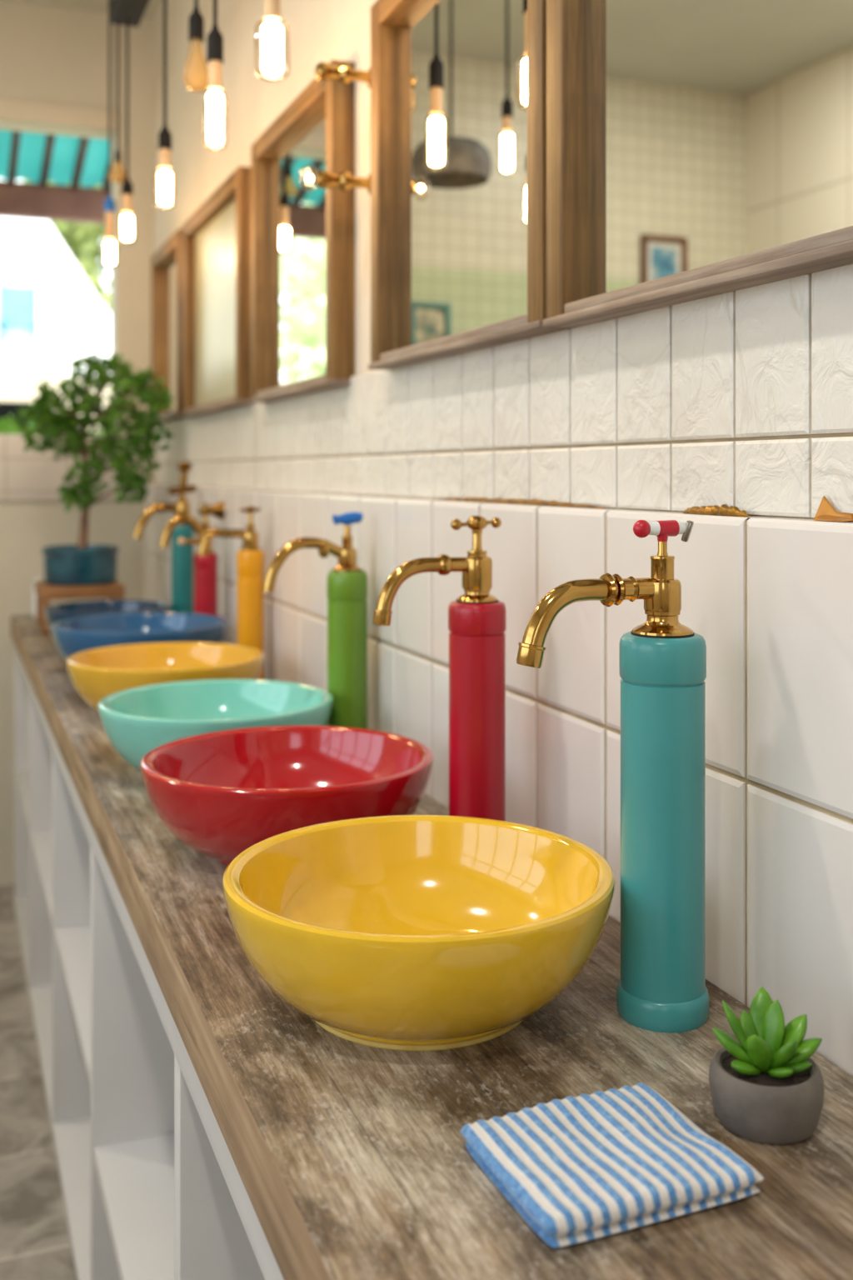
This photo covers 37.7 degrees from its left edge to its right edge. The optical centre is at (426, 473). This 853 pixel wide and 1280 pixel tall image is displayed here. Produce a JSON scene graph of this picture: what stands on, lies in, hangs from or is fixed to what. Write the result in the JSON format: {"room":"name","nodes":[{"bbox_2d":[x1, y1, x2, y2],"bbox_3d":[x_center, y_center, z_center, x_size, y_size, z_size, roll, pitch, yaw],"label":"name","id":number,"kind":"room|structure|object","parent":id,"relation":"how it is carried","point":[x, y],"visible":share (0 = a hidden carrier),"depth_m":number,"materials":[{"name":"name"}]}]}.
{"room":"public restroom","nodes":[
{"label":"public restroom","id":0,"kind":"room"},
{"bbox_2d":[0,884,76,1279],"bbox_3d":[-0.987,1.426,0.999,2.774,0.092,6.532,0,0,-21],"label":"floor","id":1,"kind":"structure","parent":0,"point":[35,1243],"depth_m":2.56,"materials":[{"name":"stone"}]},
{"bbox_2d":[13,643,284,1279],"bbox_3d":[-0.316,0.953,2.003,0.429,0.853,4.501,0,0,-21],"label":"shelf unit","id":2,"kind":"object","parent":1,"relation":"on","point":[152,1187],"visible":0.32,"depth_m":1.94,"materials":[{"name":"white paint"}]},
{"bbox_2d":[10,615,852,1279],"bbox_3d":[-0.320,0.493,2.010,0.444,0.067,4.531,0,0,-21],"label":"countertop","id":3,"kind":"structure","parent":2,"relation":"on","point":[352,1161],"depth_m":0.92,"materials":[{"name":"brown wood"}]},
{"bbox_2d":[32,576,39,617],"bbox_3d":[-1.248,0.396,4.006,0.028,0.128,0.028,0,0,-21],"label":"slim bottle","id":4,"kind":"object","parent":3,"relation":"on","point":[37,578],"visible":0.37,"depth_m":3.99,"materials":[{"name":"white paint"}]},
{"bbox_2d":[35,580,124,632],"bbox_3d":[-1.049,0.396,3.772,0.239,0.129,0.248,0,0,-21],"label":"plant stand","id":5,"kind":"object","parent":3,"relation":"on","point":[44,592],"visible":0.74,"depth_m":3.66,"materials":[{"name":"brown wood"}]},
{"bbox_2d":[10,352,174,585],"bbox_3d":[-0.948,-0.018,3.742,0.546,0.699,0.301,0,0,18],"label":"potted tree","id":6,"kind":"object","parent":5,"relation":"on","point":[82,563],"visible":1,"depth_m":3.71,"materials":[{"name":"green plant"}]},
{"bbox_2d":[44,600,172,634],"bbox_3d":[-0.815,0.400,3.207,0.319,0.120,0.319,0,0,-21],"label":"bowl","id":7,"kind":"object","parent":3,"relation":"on","point":[55,612],"visible":0.26,"depth_m":3.31,"materials":[{"name":"blue ceramic"}]},
{"bbox_2d":[50,612,229,663],"bbox_3d":[-0.632,0.394,2.774,0.386,0.131,0.386,0,0,-21],"label":"bowl","id":8,"kind":"object","parent":3,"relation":"on","point":[72,636],"visible":0.41,"depth_m":2.74,"materials":[{"name":"blue ceramic"}]},
{"bbox_2d":[132,461,196,613],"bbox_3d":[-0.694,0.214,3.313,0.167,0.491,0.060,0,0,-21],"label":"tap","id":9,"kind":"object","parent":3,"relation":"on","point":[182,556],"visible":0.75,"depth_m":3.31,"materials":[{"name":"teal metal"}]},
{"bbox_2d":[170,525,194,613],"bbox_3d":[-0.650,0.299,3.330,0.060,0.322,0.060,0,0,-21],"label":"canister","id":10,"kind":"object","parent":9,"relation":"on","point":[182,556],"depth_m":3.30,"materials":[{"name":"teal metal"}]},
{"bbox_2d":[65,642,264,711],"bbox_3d":[-0.493,0.402,2.370,0.367,0.116,0.367,0,0,-21],"label":"bowl","id":11,"kind":"object","parent":3,"relation":"on","point":[96,674],"visible":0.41,"depth_m":2.37,"materials":[{"name":"yellow ceramic"}]},
{"bbox_2d":[159,505,218,615],"bbox_3d":[-0.570,0.268,3.011,0.140,0.384,0.061,0,0,-31],"label":"tap","id":12,"kind":"object","parent":3,"relation":"on","point":[206,567],"visible":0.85,"depth_m":3.01,"materials":[{"name":"metal"}]},
{"bbox_2d":[194,553,218,615],"bbox_3d":[-0.536,0.327,3.034,0.058,0.266,0.058,0,0,-21],"label":"canister","id":13,"kind":"object","parent":12,"relation":"on","point":[206,567],"depth_m":3.01,"materials":[{"name":"metal"}]},
{"bbox_2d":[98,679,333,772],"bbox_3d":[-0.320,0.402,1.912,0.354,0.117,0.354,0,0,-21],"label":"bowl","id":14,"kind":"object","parent":3,"relation":"on","point":[135,721],"visible":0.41,"depth_m":1.99,"materials":[{"name":"teal ceramic"}]},
{"bbox_2d":[198,505,264,679],"bbox_3d":[-0.408,0.264,2.619,0.139,0.391,0.058,0,0,-21],"label":"tap","id":15,"kind":"object","parent":3,"relation":"on","point":[250,559],"visible":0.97,"depth_m":2.61,"materials":[{"name":"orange metal"}]},
{"bbox_2d":[236,550,264,679],"bbox_3d":[-0.371,0.311,2.634,0.058,0.298,0.058,0,0,-21],"label":"canister","id":16,"kind":"object","parent":15,"relation":"on","point":[250,563],"depth_m":2.61,"materials":[{"name":"yellow metal"}]},
{"bbox_2d":[140,725,434,864],"bbox_3d":[-0.169,0.402,1.531,0.356,0.117,0.356,0,0,-21],"label":"bowl","id":17,"kind":"object","parent":3,"relation":"on","point":[222,794],"visible":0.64,"depth_m":1.51,"materials":[{"name":"red ceramic"}]},
{"bbox_2d":[263,511,368,729],"bbox_3d":[-0.175,0.261,1.980,0.170,0.398,0.066,0,0,-21],"label":"tap","id":18,"kind":"object","parent":3,"relation":"on","point":[347,583],"visible":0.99,"depth_m":1.97,"materials":[{"name":"green metal"}]},
{"bbox_2d":[326,570,368,729],"bbox_3d":[-0.127,0.308,1.998,0.066,0.304,0.066,0,0,-21],"label":"canister","id":19,"kind":"object","parent":18,"relation":"on","point":[347,590],"depth_m":1.97,"materials":[{"name":"green metal"}]},
{"bbox_2d":[222,815,615,1050],"bbox_3d":[-0.006,0.402,1.091,0.339,0.117,0.339,0,0,-21],"label":"bowl","id":20,"kind":"object","parent":3,"relation":"on","point":[400,932],"visible":1,"depth_m":1.04,"materials":[{"name":"yellow ceramic"}]},
{"bbox_2d":[373,515,506,821],"bbox_3d":[0.015,0.254,1.418,0.159,0.412,0.066,0,0,-21],"label":"tap","id":21,"kind":"object","parent":3,"relation":"on","point":[477,619],"visible":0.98,"depth_m":1.41,"materials":[{"name":"metal"}]},
{"bbox_2d":[448,600,506,821],"bbox_3d":[0.058,0.304,1.435,0.066,0.313,0.066,0,0,-21],"label":"canister","id":22,"kind":"object","parent":21,"relation":"on","point":[477,636],"depth_m":1.41,"materials":[{"name":"metal"}]},
{"bbox_2d":[460,1082,764,1247],"bbox_3d":[0.118,0.449,0.824,0.164,0.022,0.140,0,0,-21],"label":"folded towel","id":23,"kind":"object","parent":3,"relation":"on","point":[583,1167],"visible":1,"depth_m":0.80,"materials":[{"name":"fabric"}]},
{"bbox_2d":[516,520,709,1032],"bbox_3d":[0.156,0.250,1.047,0.175,0.421,0.078,0,0,-21],"label":"tap","id":24,"kind":"object","parent":3,"relation":"on","point":[662,987],"visible":1,"depth_m":1.03,"materials":[{"name":"teal metal"}]},
{"bbox_2d":[619,631,706,1002],"bbox_3d":[0.201,0.287,1.065,0.073,0.299,0.073,0,0,-21],"label":"canister","id":25,"kind":"object","parent":24,"relation":"on","point":[662,674],"depth_m":1.03,"materials":[{"name":"teal metal"}]},
{"bbox_2d":[709,986,824,1144],"bbox_3d":[0.241,0.418,0.888,0.079,0.084,0.079,0,0,-21],"label":"potted succulent","id":26,"kind":"object","parent":3,"relation":"on","point":[766,1086],"visible":1,"depth_m":0.87,"materials":[{"name":"green plant"}]},
{"bbox_2d":[709,1041,824,1144],"bbox_3d":[0.241,0.440,0.888,0.079,0.041,0.079,0,0,-21],"label":"pot","id":27,"kind":"object","parent":26,"relation":"on","point":[775,1100],"depth_m":0.86,"materials":[{"name":"grey concrete"}]},
{"bbox_2d":[0,0,153,885],"bbox_3d":[-2.143,-0.103,3.979,2.498,2.967,0.138,0,0,-21],"label":"wall","id":28,"kind":"structure","parent":0,"point":[49,54],"depth_m":4.28,"materials":[{"name":"beige paint"}]},
{"bbox_2d":[0,98,116,129],"bbox_3d":[-1.418,-1.219,4.179,0.748,0.064,0.014,0,0,-21],"label":"trim","id":29,"kind":"structure","parent":28,"relation":"attached to","point":[9,109],"depth_m":4.24,"materials":[{"name":"paint"}]},
{"bbox_2d":[0,434,154,500],"bbox_3d":[-1.364,-0.019,4.202,0.883,0.223,0.012,0,0,-21],"label":"trim","id":30,"kind":"structure","parent":28,"relation":"attached to","point":[29,475],"depth_m":4.21,"materials":[{"name":"white tile"}]},
{"bbox_2d":[10,0,162,19],"bbox_3d":[-0.987,-1.633,0.999,2.774,0.092,6.532,0,0,-21],"label":"ceiling","id":31,"kind":"structure","parent":0,"point":[102,6],"depth_m":4.23,"materials":[{"name":"paint"}]},
{"bbox_2d":[102,0,117,267],"bbox_3d":[-0.929,-1.096,3.666,0.044,0.982,0.044,0,0,-21],"label":"pendant light","id":32,"kind":"object","parent":31,"relation":"hanging from","point":[109,203],"visible":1,"depth_m":3.66,"materials":[{"name":"white glass"}]},
{"bbox_2d":[104,195,115,213],"bbox_3d":[-0.929,-0.790,3.666,0.035,0.048,0.035,0,0,-21],"label":"socket","id":33,"kind":"object","parent":32,"relation":"attached to","point":[109,203],"depth_m":3.65,"materials":[{"name":"blue paint"}]},
{"bbox_2d":[109,0,149,27],"bbox_3d":[-0.411,-1.398,2.332,0.078,0.377,2.254,0,0,-21],"label":"ceiling bar","id":34,"kind":"object","parent":31,"relation":"hanging from","point":[134,10],"visible":1,"depth_m":3.28,"materials":[{"name":"black metal"}]},
{"bbox_2d":[114,20,121,162],"bbox_3d":[-0.825,-0.994,3.341,0.051,0.432,0.051,0,0,-21],"label":"pendant light","id":35,"kind":"object","parent":34,"relation":"hanging from","point":[117,158],"visible":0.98,"depth_m":3.34,"materials":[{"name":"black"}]},
{"bbox_2d":[114,149,121,162],"bbox_3d":[-0.825,-0.849,3.341,0.020,0.032,0.020,0,0,-21],"label":"socket","id":36,"kind":"object","parent":35,"relation":"attached to","point":[117,158],"depth_m":3.33,"materials":[{"name":"black plastic"}]},
{"bbox_2d":[119,17,135,243],"bbox_3d":[-0.796,-0.911,3.323,0.044,0.598,0.044,0,0,-21],"label":"pendant light","id":37,"kind":"object","parent":34,"relation":"hanging from","point":[127,186],"visible":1,"depth_m":3.32,"materials":[{"name":"white glass"}]},
{"bbox_2d":[121,176,133,195],"bbox_3d":[-0.796,-0.764,3.323,0.031,0.046,0.031,0,0,-21],"label":"socket","id":38,"kind":"object","parent":37,"relation":"attached to","point":[127,186],"depth_m":3.31,"materials":[{"name":"black plastic"}]},
{"bbox_2d":[155,0,174,209],"bbox_3d":[-0.578,-0.897,2.761,0.044,0.626,0.044,0,0,-21],"label":"pendant light","id":39,"kind":"object","parent":34,"relation":"hanging from","point":[164,136],"visible":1,"depth_m":2.75,"materials":[{"name":"white glass"}]},
{"bbox_2d":[157,125,172,150],"bbox_3d":[-0.578,-0.742,2.761,0.031,0.053,0.031,0,0,-21],"label":"socket","id":40,"kind":"object","parent":39,"relation":"attached to","point":[164,136],"depth_m":2.75,"materials":[{"name":"black plastic"}]},
{"bbox_2d":[188,0,204,42],"bbox_3d":[-0.446,-0.975,2.422,0.051,0.469,0.051,0,0,-21],"label":"pendant light","id":41,"kind":"object","parent":34,"relation":"hanging from","point":[196,21],"visible":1,"depth_m":2.41,"materials":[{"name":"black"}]},
{"bbox_2d":[202,0,227,150],"bbox_3d":[-0.382,-0.897,2.255,0.044,0.626,0.044,0,0,-21],"label":"pendant light","id":42,"kind":"object","parent":34,"relation":"hanging from","point":[215,38],"visible":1,"depth_m":2.24,"materials":[{"name":"white glass"}]},
{"bbox_2d":[206,25,224,64],"bbox_3d":[-0.382,-0.775,2.255,0.031,0.065,0.031,0,0,-21],"label":"socket","id":43,"kind":"object","parent":42,"relation":"attached to","point":[215,38],"depth_m":2.24,"materials":[{"name":"black plastic"}]},
{"bbox_2d":[254,0,290,81],"bbox_3d":[-0.230,-0.898,1.865,0.053,0.623,0.053,0,0,-21],"label":"pendant light","id":44,"kind":"object","parent":34,"relation":"hanging from","point":[272,32],"visible":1,"depth_m":1.85,"materials":[{"name":"white glass"}]},
{"bbox_2d":[153,0,750,519],"bbox_3d":[0.242,-0.103,1.475,0.138,2.967,6.532,0,0,-21],"label":"wall","id":45,"kind":"structure","parent":0,"point":[325,31],"depth_m":3.06,"materials":[{"name":"paint"}]},
{"bbox_2d":[150,228,186,422],"bbox_3d":[-0.801,-0.443,3.908,0.047,0.550,0.526,0,0,-21],"label":"framed mirror","id":46,"kind":"object","parent":45,"relation":"attached to","point":[167,262],"visible":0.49,"depth_m":3.97,"materials":[{"name":"brown wood"}]},
{"bbox_2d":[161,254,176,413],"bbox_3d":[-0.792,-0.433,3.912,0.004,0.494,0.450,0,0,-21],"label":"mirror glass","id":47,"kind":"object","parent":46,"relation":"on","point":[169,263],"depth_m":3.97,"materials":[{"name":"white"}]},
{"bbox_2d":[198,500,224,519],"bbox_3d":[-0.535,0.092,3.098,0.063,0.045,0.046,0,0,-21],"label":"handle","id":48,"kind":"object","parent":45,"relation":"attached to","point":[217,509],"visible":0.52,"depth_m":3.09,"materials":[{"name":"gold metal"}]},
{"bbox_2d":[180,165,253,416],"bbox_3d":[-0.552,-0.440,3.264,0.047,0.554,0.738,0,0,-21],"label":"framed mirror","id":49,"kind":"object","parent":45,"relation":"attached to","point":[217,237],"visible":0.84,"depth_m":3.27,"materials":[{"name":"brown wood"}]},
{"bbox_2d":[195,199,235,405],"bbox_3d":[-0.542,-0.431,3.268,0.004,0.499,0.662,0,0,-21],"label":"mirror glass","id":50,"kind":"object","parent":49,"relation":"on","point":[215,238],"depth_m":3.30,"materials":[{"name":"mirror"}]},
{"bbox_2d":[249,59,354,402],"bbox_3d":[-0.262,-0.447,2.518,0.047,0.577,0.627,0,0,-21],"label":"framed mirror","id":51,"kind":"object","parent":45,"relation":"attached to","point":[302,242],"visible":0.88,"depth_m":2.48,"materials":[{"name":"brown wood"}]},
{"bbox_2d":[267,105,325,389],"bbox_3d":[-0.253,-0.438,2.522,0.004,0.522,0.551,0,0,-21],"label":"mirror glass","id":52,"kind":"object","parent":51,"relation":"on","point":[297,216],"depth_m":2.55,"materials":[{"name":"white"}]},
{"bbox_2d":[299,165,370,194],"bbox_3d":[-0.151,-0.494,2.113,0.132,0.045,0.037,0,0,-21],"label":"wall lamp","id":53,"kind":"object","parent":45,"relation":"attached to","point":[344,181],"visible":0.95,"depth_m":2.10,"materials":[{"name":"gold metal"}]},
{"bbox_2d":[315,61,370,88],"bbox_3d":[-0.137,-0.676,2.118,0.104,0.037,0.037,0,0,-21],"label":"wall lamp","id":54,"kind":"object","parent":45,"relation":"attached to","point":[344,73],"visible":0.81,"depth_m":2.10,"materials":[{"name":"gold metal"}]},
{"bbox_2d":[368,0,570,369],"bbox_3d":[0.040,-0.461,1.740,0.047,0.586,0.623,0,0,-21],"label":"framed mirror","id":55,"kind":"object","parent":45,"relation":"attached to","point":[458,87],"visible":0.84,"depth_m":1.76,"materials":[{"name":"brown wood"}]},
{"bbox_2d":[395,0,527,349],"bbox_3d":[0.049,-0.452,1.744,0.004,0.531,0.546,0,0,-21],"label":"mirror glass","id":56,"kind":"object","parent":55,"relation":"on","point":[462,65],"depth_m":1.74,"materials":[{"name":"white"}]},
{"bbox_2d":[143,490,852,1005],"bbox_3d":[0.162,0.711,1.444,0.034,1.338,6.256,0,0,-21],"label":"tile grout","id":57,"kind":"structure","parent":45,"relation":"attached to","point":[746,780],"depth_m":1.09,"materials":[{"name":"tile"}]},
{"bbox_2d":[144,484,852,1075],"bbox_3d":[-0.069,0.345,2.033,0.037,0.612,4.941,0,0,-21],"label":"tile backsplash","id":58,"kind":"structure","parent":45,"relation":"attached to","point":[800,572],"depth_m":1.24,"materials":[{"name":"white tile"}]},
{"bbox_2d":[435,497,605,508],"bbox_3d":[0.105,0.035,1.605,0.008,0.008,0.506,0,0,-21],"label":"strip","id":59,"kind":"object","parent":58,"relation":"on","point":[512,501],"visible":0.94,"depth_m":1.56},
{"bbox_2d":[683,504,749,516],"bbox_3d":[0.268,0.034,1.162,0.012,0.011,0.106,0,0,-21],"label":"scrap","id":60,"kind":"object","parent":58,"relation":"on","point":[724,510],"visible":0.96,"depth_m":1.15,"materials":[{"name":"gold metal"}]},
{"bbox_2d":[813,495,852,522],"bbox_3d":[0.329,0.029,1.010,0.012,0.021,0.043,0,0,-21],"label":"scrap","id":61,"kind":"object","parent":58,"relation":"on","point":[826,512],"visible":1,"depth_m":1.02,"materials":[{"name":"orange"}]},
{"bbox_2d":[155,264,852,517],"bbox_3d":[-0.045,-0.068,2.009,0.007,0.211,4.852,0,0,-21],"label":"tile backsplash","id":62,"kind":"structure","parent":45,"relation":"attached to","point":[775,358],"depth_m":1.38,"materials":[{"name":"white tile"}]},
{"bbox_2d":[156,370,852,519],"bbox_3d":[-0.042,-0.068,2.011,0.004,0.214,4.854,0,0,-21],"label":"trim","id":63,"kind":"structure","parent":45,"relation":"attached to","point":[849,434],"depth_m":1.38,"materials":[{"name":"tile"}]},
{"bbox_2d":[543,0,852,328],"bbox_3d":[0.269,-0.461,1.150,0.047,0.586,0.627,0,0,-21],"label":"framed mirror","id":64,"kind":"object","parent":45,"relation":"attached to","point":[697,149],"visible":1,"depth_m":1.20,"materials":[{"name":"brown wood"}]},
{"bbox_3d":[-5.815,1.426,14.988,36.800,0.092,23.046,0,0,-21],"label":"ground","id":65,"kind":"structure","parent":0,"visible":0},
{"bbox_2d":[0,129,108,224],"bbox_3d":[-1.696,-0.168,5.006,3.404,3.096,1.435,0,0,-21],"label":"awning","id":66,"kind":"object","parent":65,"relation":"on","point":[37,158],"visible":0.09,"depth_m":5.62,"materials":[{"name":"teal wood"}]},
{"bbox_2d":[0,374,111,432],"bbox_3d":[-2.454,0.437,6.326,8.280,1.886,0.138,0,0,-21],"label":"wall","id":67,"kind":"structure","parent":65,"relation":"on","point":[13,387],"depth_m":6.41,"materials":[{"name":"white paint"}]},
{"bbox_2d":[0,178,111,376],"bbox_3d":[-3.852,-0.713,10.564,2.208,4.186,2.355,0,0,-21],"label":"house","id":68,"kind":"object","parent":65,"relation":"on","point":[51,316],"visible":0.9,"depth_m":9.70,"materials":[{"name":"white paint"}]},
{"bbox_2d":[0,413,111,434],"bbox_3d":[-1.556,0.548,4.918,3.398,1.665,0.540,0,0,-21],"label":"hedge","id":69,"kind":"object","parent":65,"relation":"on","point":[4,429],"visible":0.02,"depth_m":4.87,"materials":[{"name":"green plant"}]},
{"bbox_2d":[22,179,111,312],"bbox_3d":[-3.347,-1.028,13.515,2.495,4.823,1.995,0,0,-21],"label":"tree","id":70,"kind":"object","parent":65,"relation":"on","point":[82,240],"visible":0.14,"depth_m":12.95,"materials":[{"name":"green plant"}]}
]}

